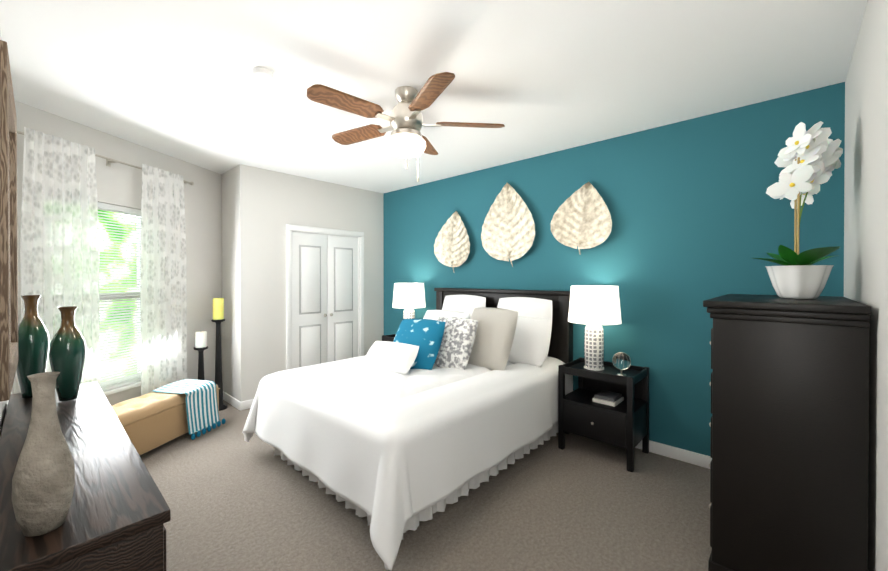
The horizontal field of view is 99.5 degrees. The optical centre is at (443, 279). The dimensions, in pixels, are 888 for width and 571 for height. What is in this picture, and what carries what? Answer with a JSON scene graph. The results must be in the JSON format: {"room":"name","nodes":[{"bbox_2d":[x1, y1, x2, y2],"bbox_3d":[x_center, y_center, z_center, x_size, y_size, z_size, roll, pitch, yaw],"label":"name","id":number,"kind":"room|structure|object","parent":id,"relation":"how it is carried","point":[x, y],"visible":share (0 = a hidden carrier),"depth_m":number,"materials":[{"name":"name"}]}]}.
{"room":"bedroom","nodes":[
{"label":"bedroom","id":0,"kind":"room"},
{"bbox_2d":[0,30,12,435],"bbox_3d":[-1.470,0.103,1.115,4.402,2.700,0.120,0,1,43],"label":"wall","id":1,"kind":"structure","parent":0,"point":[3,406],"depth_m":1.88,"materials":[{"name":"white paint"}]},
{"bbox_2d":[0,40,18,401],"bbox_3d":[-1.873,-0.205,1.604,0.920,1.250,0.050,0,1,43],"label":"mirror","id":2,"kind":"object","parent":1,"relation":"attached to","point":[9,355],"visible":1,"depth_m":1.31,"materials":[{"name":"brown wood"}]},
{"bbox_2d":[13,100,221,404],"bbox_3d":[-2.905,0.087,3.577,0.120,2.700,2.164,0,0,10],"label":"wall","id":3,"kind":"structure","parent":0,"point":[119,184],"depth_m":3.99,"materials":[{"name":"white paint"}]},
{"bbox_2d":[17,130,193,184],"bbox_3d":[-2.842,-1.016,3.277,0.104,0.070,1.518,0,0,10],"label":"curtain rod","id":4,"kind":"object","parent":3,"relation":"attached to","point":[109,161],"visible":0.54,"depth_m":3.23,"materials":[{"name":"silver metal"}]},
{"bbox_2d":[20,127,99,385],"bbox_3d":[-2.850,0.180,2.819,0.049,2.475,0.500,0,0,10],"label":"curtain","id":5,"kind":"object","parent":4,"relation":"hanging from","point":[59,255],"visible":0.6,"depth_m":2.80,"materials":[{"name":"fabric"}]},
{"bbox_2d":[140,164,186,395],"bbox_3d":[-2.709,0.174,3.642,0.049,2.475,0.490,0,0,10],"label":"curtain","id":6,"kind":"object","parent":4,"relation":"hanging from","point":[163,314],"visible":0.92,"depth_m":3.62,"materials":[{"name":"fabric"}]},
{"bbox_2d":[98,209,140,395],"bbox_3d":[-2.950,0.164,3.232,0.150,1.650,0.902,0,0,10],"label":"window","id":7,"kind":"structure","parent":3,"relation":"in","point":[113,391],"depth_m":3.39,"materials":[{"name":"glass"}]},
{"bbox_2d":[97,202,140,390],"bbox_3d":[-2.928,0.149,3.228,0.030,1.612,0.892,0,0,10],"label":"window blinds","id":8,"kind":"object","parent":7,"relation":"attached to","point":[115,209],"visible":0.27,"depth_m":3.37,"materials":[{"name":"white plastic"}]},
{"bbox_2d":[221,164,251,401],"bbox_3d":[-2.459,0.082,4.412,0.730,2.700,0.120,0,1,43],"label":"wall","id":9,"kind":"structure","parent":0,"point":[236,188],"depth_m":4.20,"materials":[{"name":"white paint"}]},
{"bbox_2d":[223,391,239,409],"bbox_3d":[-2.457,1.385,4.327,0.600,0.095,0.014,0,1,43],"label":"baseboard return","id":10,"kind":"object","parent":9,"relation":"attached to","point":[231,400],"visible":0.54,"depth_m":4.29,"materials":[{"name":"white"}]},
{"bbox_2d":[252,167,383,398],"bbox_3d":[-1.578,0.078,4.939,0.150,2.700,1.850,0,1,43],"label":"wall","id":11,"kind":"structure","parent":0,"point":[280,200],"depth_m":4.48,"materials":[{"name":"white paint"}]},
{"bbox_2d":[240,399,253,410],"bbox_3d":[-1.568,1.382,4.837,0.014,0.095,1.970,0,1,43],"label":"baseboard","id":12,"kind":"structure","parent":11,"relation":"attached to","point":[246,404],"depth_m":4.16,"materials":[{"name":"white wood"}]},
{"bbox_2d":[292,232,357,368],"bbox_3d":[-1.520,0.415,4.907,0.073,2.004,0.952,0,1,43],"label":"closet door","id":13,"kind":"structure","parent":11,"relation":"in","point":[324,298],"depth_m":4.87,"materials":[{"name":"white wood"}]},
{"bbox_2d":[286,224,363,369],"bbox_3d":[-1.524,0.381,4.912,0.068,2.095,1.110,0,1,43],"label":"door frame","id":14,"kind":"structure","parent":11,"relation":"attached to","point":[290,229],"depth_m":4.74,"materials":[{"name":"white wood"}]},
{"bbox_2d":[140,400,711,570],"bbox_3d":[-0.696,1.471,2.941,6.090,0.060,4.200,0,1,43],"label":"floor","id":15,"kind":"structure","parent":0,"point":[234,500],"depth_m":2.29,"materials":[{"name":"carpet"}]},
{"bbox_2d":[0,382,170,570],"bbox_3d":[-1.609,1.050,1.604,1.940,0.800,0.378,0,1,43],"label":"dresser","id":16,"kind":"object","parent":15,"relation":"on","point":[118,515],"visible":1,"depth_m":1.10,"materials":[{"name":"brown wood"}]},
{"bbox_2d":[16,295,49,397],"bbox_3d":[-2.283,0.366,2.079,0.142,0.560,0.142,0,1,43],"label":"vase","id":17,"kind":"object","parent":16,"relation":"on","point":[33,342],"visible":0.73,"depth_m":2.05,"materials":[{"name":"ceramic"}]},
{"bbox_2d":[12,372,74,536],"bbox_3d":[-1.047,0.450,0.985,0.114,0.405,0.114,0,1,43],"label":"stone vase","id":18,"kind":"object","parent":16,"relation":"on","point":[43,481],"visible":1,"depth_m":0.96,"materials":[{"name":"beige stone"}]},
{"bbox_2d":[49,306,85,400],"bbox_3d":[-2.029,0.396,2.029,0.144,0.500,0.144,0,1,43],"label":"vase","id":19,"kind":"object","parent":16,"relation":"on","point":[67,351],"visible":0.98,"depth_m":2.00,"materials":[{"name":"ceramic"}]},
{"bbox_2d":[111,384,219,455],"bbox_3d":[-2.534,1.229,3.269,0.378,0.420,1.108,0,0,10],"label":"bench","id":20,"kind":"object","parent":15,"relation":"on","point":[151,420],"visible":0.52,"depth_m":3.12,"materials":[{"name":"beige fabric"}]},
{"bbox_2d":[153,379,225,439],"bbox_3d":[-2.398,1.205,3.552,0.442,0.432,0.404,0,0,10],"label":"throw","id":21,"kind":"object","parent":20,"relation":"on","point":[201,405],"visible":1,"depth_m":3.50,"materials":[{"name":"white fabric"}]},
{"bbox_2d":[194,331,207,379],"bbox_3d":[-2.597,0.990,4.019,0.164,0.888,0.164,0,0,10],"label":"candle holder","id":22,"kind":"object","parent":15,"relation":"on","point":[201,346],"visible":0.69,"depth_m":3.99,"materials":[{"name":"black metal"}]},
{"bbox_2d":[211,298,226,410],"bbox_3d":[-2.504,0.814,4.174,0.164,1.238,0.164,0,0,10],"label":"candle holder","id":23,"kind":"object","parent":15,"relation":"on","point":[218,311],"visible":0.85,"depth_m":4.15,"materials":[{"name":"black metal"}]},
{"bbox_2d":[382,334,395,341],"bbox_3d":[-0.445,1.074,4.808,0.580,0.710,0.473,0,1,43],"label":"nightstand","id":24,"kind":"object","parent":15,"relation":"on","point":[389,338],"visible":0.08,"depth_m":4.80,"materials":[{"name":"black wood"}]},
{"bbox_2d":[392,283,425,318],"bbox_3d":[-0.449,0.398,4.844,0.430,0.709,0.430,0,1,43],"label":"lamp","id":25,"kind":"object","parent":24,"relation":"on","point":[408,297],"visible":0.77,"depth_m":4.67,"materials":[{"name":"white fabric"}]},
{"bbox_2d":[242,288,572,570],"bbox_3d":[-0.181,0.774,3.248,1.989,1.330,2.394,0,1,43],"label":"bed","id":26,"kind":"object","parent":15,"relation":"on","point":[452,398],"visible":0.96,"depth_m":2.64,"materials":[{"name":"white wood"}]},
{"bbox_2d":[434,317,477,369],"bbox_3d":[0.057,0.554,3.315,0.480,0.480,0.140,0,-28,39],"label":"pillow","id":27,"kind":"object","parent":26,"relation":"on","point":[459,334],"depth_m":3.21,"materials":[{"name":"white fabric"}]},
{"bbox_2d":[558,357,648,471],"bbox_3d":[1.336,1.085,3.162,0.590,0.710,0.473,0,1,43],"label":"nightstand","id":28,"kind":"object","parent":15,"relation":"on","point":[624,423],"visible":1,"depth_m":3.06,"materials":[{"name":"black wood"}]},
{"bbox_2d":[568,286,621,370],"bbox_3d":[1.292,0.408,3.235,0.430,0.709,0.430,0,1,43],"label":"lamp","id":29,"kind":"object","parent":28,"relation":"on","point":[592,308],"visible":1,"depth_m":3.10,"materials":[{"name":"white fabric"}]},
{"bbox_2d":[592,390,623,406],"bbox_3d":[1.367,0.982,3.128,0.180,0.054,0.220,0,1,43],"label":"books","id":30,"kind":"object","parent":28,"relation":"in","point":[609,398],"visible":1,"depth_m":3.08,"materials":[{"name":"white paper"}]},
{"bbox_2d":[612,352,630,375],"bbox_3d":[1.421,0.672,3.008,0.141,0.186,0.141,0,1,43],"label":"decorative orb","id":31,"kind":"object","parent":28,"relation":"on","point":[621,361],"visible":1,"depth_m":2.97,"materials":[{"name":"clear glass"}]},
{"bbox_2d":[703,294,870,570],"bbox_3d":[1.757,0.772,1.976,0.544,1.350,0.970,0,1,43],"label":"chest","id":32,"kind":"object","parent":15,"relation":"on","point":[789,453],"visible":1,"depth_m":1.62,"materials":[{"name":"brown wood"}]},
{"bbox_2d":[753,121,842,298],"bbox_3d":[1.821,-0.353,1.949,0.358,0.900,0.715,0,1,43],"label":"orchid","id":33,"kind":"object","parent":32,"relation":"on","point":[809,160],"visible":1,"depth_m":1.90,"materials":[{"name":"white plant"}]},
{"bbox_2d":[0,0,866,192],"bbox_3d":[-0.696,-1.289,2.923,6.090,0.060,4.200,0,1,43],"label":"ceiling","id":34,"kind":"structure","parent":0,"point":[177,79],"depth_m":2.23,"materials":[{"name":"white paint"}]},
{"bbox_2d":[252,67,273,80],"bbox_3d":[-1.091,-1.237,2.267,0.116,0.034,0.116,0,1,43],"label":"smoke detector","id":35,"kind":"object","parent":34,"relation":"attached to","point":[262,73],"visible":1,"depth_m":2.24,"materials":[{"name":"white plastic"}]},
{"bbox_2d":[307,72,504,181],"bbox_3d":[-0.292,-0.958,2.500,1.272,0.598,1.257,0,1,43],"label":"ceiling fan","id":36,"kind":"object","parent":34,"relation":"hanging from","point":[407,139],"visible":1,"depth_m":2.41,"materials":[{"name":"brown wood"}]},
{"bbox_2d":[383,82,844,455],"bbox_3d":[0.864,0.084,4.023,4.920,2.700,0.120,0,1,43],"label":"wall","id":37,"kind":"structure","parent":0,"point":[699,215],"depth_m":3.08,"materials":[{"name":"teal paint"}]},
{"bbox_2d":[434,211,469,271],"bbox_3d":[0.114,-0.458,4.569,0.580,0.750,0.090,0,1,43],"label":"art","id":38,"kind":"object","parent":37,"relation":"attached to","point":[452,244],"visible":1,"depth_m":4.56},
{"bbox_2d":[481,183,534,266],"bbox_3d":[0.694,-0.591,4.032,0.677,0.910,0.090,0,1,43],"label":"art","id":39,"kind":"object","parent":37,"relation":"attached to","point":[508,230],"visible":1,"depth_m":4.02},
{"bbox_2d":[551,182,611,254],"bbox_3d":[1.276,-0.565,3.494,0.577,0.666,0.090,0,1,43],"label":"art","id":40,"kind":"object","parent":37,"relation":"attached to","point":[581,218],"visible":0.98,"depth_m":3.47},
{"bbox_2d":[635,440,711,468],"bbox_3d":[0.819,1.387,3.982,4.680,0.095,0.014,0,1,43],"label":"baseboard","id":41,"kind":"structure","parent":37,"relation":"attached to","point":[691,457],"depth_m":3.00,"materials":[{"name":"white wood"}]},
{"bbox_2d":[844,0,887,570],"bbox_3d":[1.364,0.104,1.028,0.120,2.700,3.840,0,1,43],"label":"wall","id":42,"kind":"structure","parent":0,"point":[866,197],"depth_m":1.53,"materials":[{"name":"white paint"}]},
{"label":"outside","id":43,"kind":"structure","parent":0,"visible":0},
{"bbox_2d":[98,210,136,380],"bbox_3d":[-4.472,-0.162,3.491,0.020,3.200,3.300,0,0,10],"label":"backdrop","id":44,"kind":"structure","parent":43,"point":[118,278],"depth_m":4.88,"materials":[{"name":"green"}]}
]}

